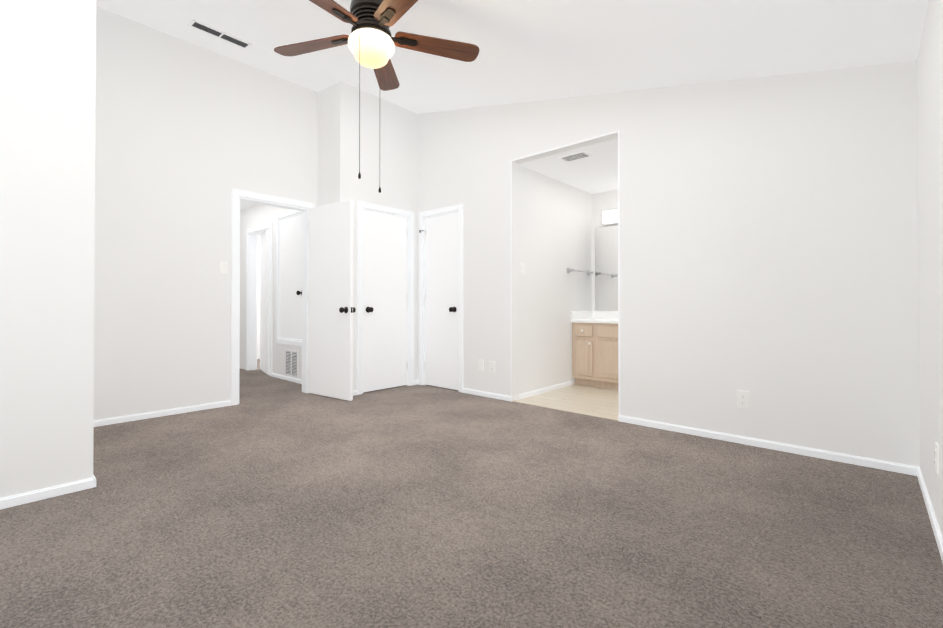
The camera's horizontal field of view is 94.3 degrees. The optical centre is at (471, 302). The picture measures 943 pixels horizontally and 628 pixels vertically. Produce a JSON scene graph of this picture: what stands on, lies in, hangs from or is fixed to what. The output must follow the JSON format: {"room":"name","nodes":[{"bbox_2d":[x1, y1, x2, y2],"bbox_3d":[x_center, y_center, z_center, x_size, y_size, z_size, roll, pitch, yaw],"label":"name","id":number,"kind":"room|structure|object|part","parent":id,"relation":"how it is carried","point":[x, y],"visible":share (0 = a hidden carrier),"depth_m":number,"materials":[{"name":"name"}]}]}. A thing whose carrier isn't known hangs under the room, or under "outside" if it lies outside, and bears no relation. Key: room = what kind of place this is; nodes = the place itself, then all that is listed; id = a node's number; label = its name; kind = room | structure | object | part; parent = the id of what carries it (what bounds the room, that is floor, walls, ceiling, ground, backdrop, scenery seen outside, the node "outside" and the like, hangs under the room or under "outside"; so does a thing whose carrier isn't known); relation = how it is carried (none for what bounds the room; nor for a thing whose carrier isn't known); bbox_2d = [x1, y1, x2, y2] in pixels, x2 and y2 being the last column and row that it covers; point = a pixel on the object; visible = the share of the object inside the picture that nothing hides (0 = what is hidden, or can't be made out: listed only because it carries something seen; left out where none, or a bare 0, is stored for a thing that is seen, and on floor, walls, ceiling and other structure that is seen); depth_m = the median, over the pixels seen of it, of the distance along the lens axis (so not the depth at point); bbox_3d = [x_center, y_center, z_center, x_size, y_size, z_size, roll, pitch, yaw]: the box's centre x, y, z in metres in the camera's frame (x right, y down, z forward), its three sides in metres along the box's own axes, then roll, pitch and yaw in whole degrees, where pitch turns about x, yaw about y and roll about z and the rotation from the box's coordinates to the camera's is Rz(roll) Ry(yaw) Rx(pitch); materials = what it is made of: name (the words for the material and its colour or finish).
{"room":"empty bedroom","nodes":[
{"label":"empty bedroom","id":0,"kind":"room"},
{"bbox_2d":[0,0,95,497],"bbox_3d":[-3.043,-0.697,2.320,1.510,3.360,1.410,0,-1,42],"label":"wall","id":1,"kind":"structure","parent":0,"point":[47,144],"depth_m":2.20,"materials":[{"name":"paint"}]},
{"bbox_2d":[94,6,317,419],"bbox_3d":[-2.513,-0.689,4.120,0.120,3.370,2.210,0,-1,42],"label":"wall","id":2,"kind":"structure","parent":0,"point":[189,136],"depth_m":3.88,"materials":[{"name":"paint"}]},
{"bbox_2d":[219,261,227,273],"bbox_3d":[-2.365,-0.334,4.179,0.016,0.117,0.072,0,-1,42],"label":"light switch","id":3,"kind":"object","parent":2,"relation":"attached to","point":[224,267],"visible":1,"depth_m":4.18,"materials":[{"name":"white plastic"}]},
{"bbox_2d":[231,189,314,404],"bbox_3d":[-2.084,-0.049,4.590,0.149,2.092,0.847,0,-1,42],"label":"door frame","id":4,"kind":"structure","parent":2,"relation":"attached to","point":[251,276],"depth_m":4.85,"materials":[{"name":"white wood"}]},
{"bbox_2d":[307,200,355,400],"bbox_3d":[-1.496,-0.020,4.603,0.722,2.015,0.181,0,-1,36],"label":"hall door","id":5,"kind":"structure","parent":2,"relation":"in","point":[331,309],"depth_m":4.56,"materials":[{"name":"white paint"},{"name":"wood"}]},
{"bbox_3d":[-1.243,0.078,4.421,0.100,0.068,0.181,0,-1,36],"label":"knob","id":6,"kind":"part","parent":5,"relation":"part of","materials":[{"name":"black metal"}]},
{"bbox_2d":[240,201,253,209],"bbox_3d":[-2.484,-1.474,6.931,3.600,0.100,4.390,0,-1,42],"label":"ceiling","id":7,"kind":"structure","parent":0,"point":[243,205],"depth_m":6.39,"materials":[{"name":"white paint"}]},
{"bbox_2d":[240,204,301,379],"bbox_3d":[-2.968,-0.208,6.274,3.450,2.440,0.120,0,-1,42],"label":"wall","id":8,"kind":"structure","parent":0,"point":[254,216],"depth_m":6.24,"materials":[{"name":"paint"}]},
{"bbox_2d":[260,228,269,374],"bbox_3d":[-2.943,-0.007,6.327,0.108,2.015,0.725,0,-1,-34],"label":"hall door","id":9,"kind":"structure","parent":8,"relation":"in","point":[264,297],"depth_m":6.21,"materials":[{"name":"white wood"}]},
{"bbox_2d":[280,214,301,339],"bbox_3d":[-2.310,-0.313,5.579,0.680,1.558,0.105,0,-1,42],"label":"door","id":10,"kind":"structure","parent":8,"relation":"in","point":[290,277],"depth_m":5.61,"materials":[{"name":"white wood"}]},
{"bbox_2d":[285,349,297,377],"bbox_3d":[-2.295,0.777,5.572,0.360,0.340,0.008,0,-1,42],"label":"air vent","id":11,"kind":"object","parent":8,"relation":"in","point":[291,363],"visible":1,"depth_m":5.56,"materials":[{"name":"white metal"}]},
{"bbox_2d":[317,81,417,390],"bbox_3d":[-1.198,-0.681,5.223,0.590,3.370,1.190,0,-1,42],"label":"wall block","id":12,"kind":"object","parent":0,"point":[389,148],"visible":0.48,"depth_m":4.86,"materials":[{"name":"paint"}]},
{"bbox_2d":[363,210,407,391],"bbox_3d":[-0.963,-0.017,5.021,0.108,2.015,0.633,0,-1,42],"label":"closet door","id":13,"kind":"structure","parent":12,"relation":"in","point":[385,300],"depth_m":5.01,"materials":[{"name":"white wood"}]},
{"bbox_3d":[-1.139,0.081,4.821,0.101,0.068,0.100,0,-1,42],"label":"knob","id":14,"kind":"part","parent":13,"relation":"part of","materials":[{"name":"black metal"}]},
{"bbox_2d":[357,201,413,394],"bbox_3d":[-1.004,-0.045,5.056,0.113,2.092,0.787,0,-1,42],"label":"door frame","id":15,"kind":"structure","parent":12,"relation":"attached to","point":[361,206],"depth_m":4.90,"materials":[{"name":"white wood"}]},
{"bbox_2d":[0,359,942,627],"bbox_3d":[-1.390,1.047,4.291,8.500,0.100,6.570,0,-1,42],"label":"floor carpet","id":16,"kind":"object","parent":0,"point":[268,501],"visible":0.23,"depth_m":1.89,"materials":[{"name":"grey carpet"}]},
{"bbox_2d":[96,0,928,113],"bbox_3d":[-0.730,-1.929,2.448,5.020,1.155,4.690,0,-1,42],"label":"ceiling","id":17,"kind":"structure","parent":0,"point":[534,50],"depth_m":3.02,"materials":[{"name":"white paint"}]},
{"bbox_2d":[188,19,251,48],"bbox_3d":[-2.182,-2.329,3.812,0.130,0.018,0.460,0,-1,42],"label":"ceiling vent","id":18,"kind":"object","parent":17,"relation":"in","point":[205,28],"visible":0.98,"depth_m":3.79,"materials":[{"name":"white metal"}]},
{"bbox_2d":[274,0,478,61],"bbox_3d":[-0.604,-1.758,2.821,1.044,0.348,0.986,0,-1,42],"label":"ceiling fan","id":19,"kind":"object","parent":17,"relation":"hanging from","point":[363,11],"depth_m":2.72,"materials":[{"name":"brown wood"}]},
{"bbox_3d":[-0.989,-1.614,2.760,0.545,0.035,0.150,0,0,15],"label":"ceiling fan blade","id":20,"kind":"part","parent":19,"relation":"part of","materials":[{"name":"brown wood"}]},
{"bbox_3d":[-0.775,-1.608,2.687,0.194,0.017,0.059,0,0,18],"label":"ceiling fan blade bracket","id":21,"kind":"part","parent":19,"relation":"part of","materials":[{"name":"black metal"}]},
{"bbox_2d":[358,26,361,178],"bbox_3d":[-0.636,-1.151,2.510,0.017,0.895,0.036,0,0,24],"label":"pull chain","id":22,"kind":"object","parent":19,"relation":"hanging from","point":[359,177],"depth_m":2.50,"materials":[{"name":"black metal"}]},
{"bbox_2d":[309,0,417,26],"bbox_3d":[-0.594,-1.617,2.317,0.876,0.035,0.526,0,0,0],"label":"blades","id":23,"kind":"object","parent":19,"relation":"attached to","point":[400,7],"depth_m":2.41,"materials":[{"name":"brown wood"}]},
{"bbox_3d":[-0.707,-1.610,2.485,0.059,0.017,0.194,0,-1,36],"label":"ceiling fan blade bracket","id":24,"kind":"part","parent":23,"relation":"part of","materials":[{"name":"black metal"}]},
{"bbox_2d":[348,28,394,68],"bbox_3d":[-0.601,-1.512,2.632,0.276,0.162,0.276,0,-1,42],"label":"globe","id":25,"kind":"object","parent":19,"relation":"attached to","point":[372,48],"visible":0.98,"depth_m":2.55,"materials":[{"name":"white glass"}]},
{"bbox_2d":[377,8,394,26],"bbox_3d":[-0.494,-1.610,2.487,0.059,0.017,0.194,0,-1,-36],"label":"bracket","id":26,"kind":"object","parent":19,"relation":"attached to","point":[387,15],"depth_m":2.46,"materials":[{"name":"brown metal"}]},
{"bbox_2d":[374,59,399,90],"bbox_3d":[-0.600,-1.612,3.041,0.150,0.035,0.545,0,0,-3],"label":"blade","id":27,"kind":"object","parent":19,"relation":"attached to","point":[386,78],"depth_m":3.13,"materials":[{"name":"brown wood"}]},
{"bbox_3d":[-0.429,-1.608,2.691,0.194,0.017,0.059,0,0,-18],"label":"ceiling fan blade bracket","id":28,"kind":"part","parent":19,"relation":"part of","materials":[{"name":"black metal"}]},
{"bbox_3d":[-0.213,-1.614,2.758,0.545,0.035,0.150,0,0,-21],"label":"ceiling fan blade","id":29,"kind":"part","parent":19,"relation":"part of","materials":[{"name":"brown wood"}]},
{"bbox_2d":[519,165,590,393],"bbox_3d":[0.979,-0.207,5.144,0.120,2.420,1.620,0,-1,42],"label":"wall","id":30,"kind":"structure","parent":0,"point":[559,222],"depth_m":4.95,"materials":[{"name":"paint"}]},
{"bbox_2d":[567,268,593,274],"bbox_3d":[1.354,-0.380,5.413,0.077,0.060,0.560,0,-1,42],"label":"towel bar","id":31,"kind":"object","parent":30,"relation":"attached to","point":[569,270],"visible":1,"depth_m":5.31,"materials":[{"name":"silver metal"}]},
{"bbox_2d":[512,384,618,420],"bbox_3d":[1.805,1.046,4.394,2.140,0.104,1.870,0,-1,42],"label":"floor","id":32,"kind":"structure","parent":0,"point":[599,402],"depth_m":4.43,"materials":[{"name":"beige tile"}]},
{"bbox_2d":[572,322,595,386],"bbox_3d":[1.504,0.625,5.392,0.310,0.760,0.550,0,-1,42],"label":"base cabinet","id":33,"kind":"object","parent":32,"relation":"on","point":[594,354],"depth_m":5.19,"materials":[{"name":"brown wood"}]},
{"bbox_2d":[596,323,617,389],"bbox_3d":[1.907,0.623,5.028,0.775,0.760,0.550,0,-1,42],"label":"base cabinet","id":34,"kind":"object","parent":32,"relation":"on","point":[606,333],"depth_m":5.00,"materials":[{"name":"brown wood"}]},
{"bbox_2d":[571,311,617,323],"bbox_3d":[1.963,0.174,4.973,1.556,0.134,0.561,0,-1,42],"label":"countertop","id":35,"kind":"structure","parent":34,"relation":"on","point":[610,317],"depth_m":5.45,"materials":[{"name":"white stone"}]},
{"bbox_2d":[519,138,617,193],"bbox_3d":[1.809,-1.471,4.490,2.240,0.100,1.750,0,-1,42],"label":"ceiling","id":36,"kind":"structure","parent":0,"point":[596,172],"depth_m":4.64,"materials":[{"name":"white paint"}]},
{"bbox_2d":[559,150,591,161],"bbox_3d":[1.006,-1.416,4.252,0.270,0.014,0.160,0,-1,42],"label":"ceiling vent","id":37,"kind":"object","parent":36,"relation":"in","point":[576,156],"visible":0.98,"depth_m":4.24,"materials":[{"name":"white metal"}]},
{"bbox_2d":[591,190,617,310],"bbox_3d":[2.355,-0.207,5.086,2.240,2.420,0.120,0,-1,42],"label":"wall","id":38,"kind":"structure","parent":0,"point":[603,201],"depth_m":5.67,"materials":[{"name":"paint"}]},
{"bbox_2d":[595,225,617,310],"bbox_3d":[2.146,-0.431,5.191,1.450,1.070,0.005,0,-1,42],"label":"bathroom mirror","id":39,"kind":"object","parent":38,"relation":"attached to","point":[606,268],"visible":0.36,"depth_m":5.57,"materials":[{"name":"white mirror"}]},
{"bbox_2d":[603,209,617,225],"bbox_3d":[2.015,-1.071,5.252,0.920,0.180,0.100,0,-1,42],"label":"sconce","id":40,"kind":"object","parent":38,"relation":"attached to","point":[610,217],"visible":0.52,"depth_m":5.45,"materials":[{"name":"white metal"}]},
{"bbox_2d":[418,60,919,466],"bbox_3d":[1.022,-0.667,3.935,4.430,3.322,0.120,0,-1,42],"label":"wall","id":41,"kind":"structure","parent":0,"point":[769,244],"depth_m":3.06,"materials":[{"name":"paint"}]},
{"bbox_2d":[424,212,457,389],"bbox_3d":[-0.369,-0.017,5.094,0.573,2.015,0.108,0,-1,42],"label":"closet door","id":42,"kind":"structure","parent":41,"relation":"in","point":[441,301],"depth_m":5.10,"materials":[{"name":"white wood"}]},
{"bbox_3d":[-0.197,0.082,4.932,0.100,0.068,0.101,0,-1,42],"label":"knob","id":43,"kind":"part","parent":42,"relation":"part of","materials":[{"name":"black metal"}]},
{"bbox_2d":[419,204,462,392],"bbox_3d":[-0.326,-0.045,5.139,0.727,2.092,0.133,0,-1,42],"label":"door frame","id":44,"kind":"structure","parent":41,"relation":"attached to","point":[422,216],"depth_m":5.13,"materials":[{"name":"white wood"}]},
{"bbox_2d":[0,373,942,562],"bbox_3d":[-0.861,0.964,3.355,6.220,0.052,5.650,0,-1,42],"label":"baseboard","id":45,"kind":"structure","parent":41,"relation":"attached to","point":[37,495],"depth_m":2.88,"materials":[{"name":"white wood"}]},
{"bbox_2d":[478,360,483,370],"bbox_3d":[0.100,0.675,4.673,0.072,0.117,0.008,0,-1,42],"label":"outlet","id":46,"kind":"object","parent":41,"relation":"attached to","point":[480,365],"visible":1,"depth_m":4.67,"materials":[{"name":"white plastic"}]},
{"bbox_2d":[490,361,494,372],"bbox_3d":[0.218,0.674,4.565,0.072,0.117,0.010,0,-1,42],"label":"outlet","id":47,"kind":"object","parent":41,"relation":"attached to","point":[492,366],"visible":1,"depth_m":4.56,"materials":[{"name":"white plastic"}]},
{"bbox_2d":[511,130,619,414],"bbox_3d":[0.817,-0.221,4.034,1.134,2.432,0.004,0,-1,42],"label":"trim","id":48,"kind":"structure","parent":41,"relation":"attached to","point":[618,254],"depth_m":3.66,"materials":[{"name":"white"}]},
{"bbox_2d":[737,390,748,408],"bbox_3d":[1.894,0.678,3.049,0.072,0.117,0.010,0,-1,42],"label":"outlet","id":49,"kind":"object","parent":41,"relation":"attached to","point":[742,399],"visible":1,"depth_m":3.05,"materials":[{"name":"white plastic"}]},
{"bbox_2d":[917,0,942,537],"bbox_3d":[1.047,-0.210,0.747,0.120,2.361,4.570,0,-1,42],"label":"wall","id":50,"kind":"structure","parent":0,"point":[930,153],"depth_m":1.98,"materials":[{"name":"paint"}]},
{"bbox_2d":[934,442,938,473],"bbox_3d":[1.941,0.649,1.826,0.010,0.117,0.072,0,-1,42],"label":"outlet","id":51,"kind":"object","parent":50,"relation":"attached to","point":[936,451],"visible":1,"depth_m":1.81,"materials":[{"name":"white plastic"}]}
]}

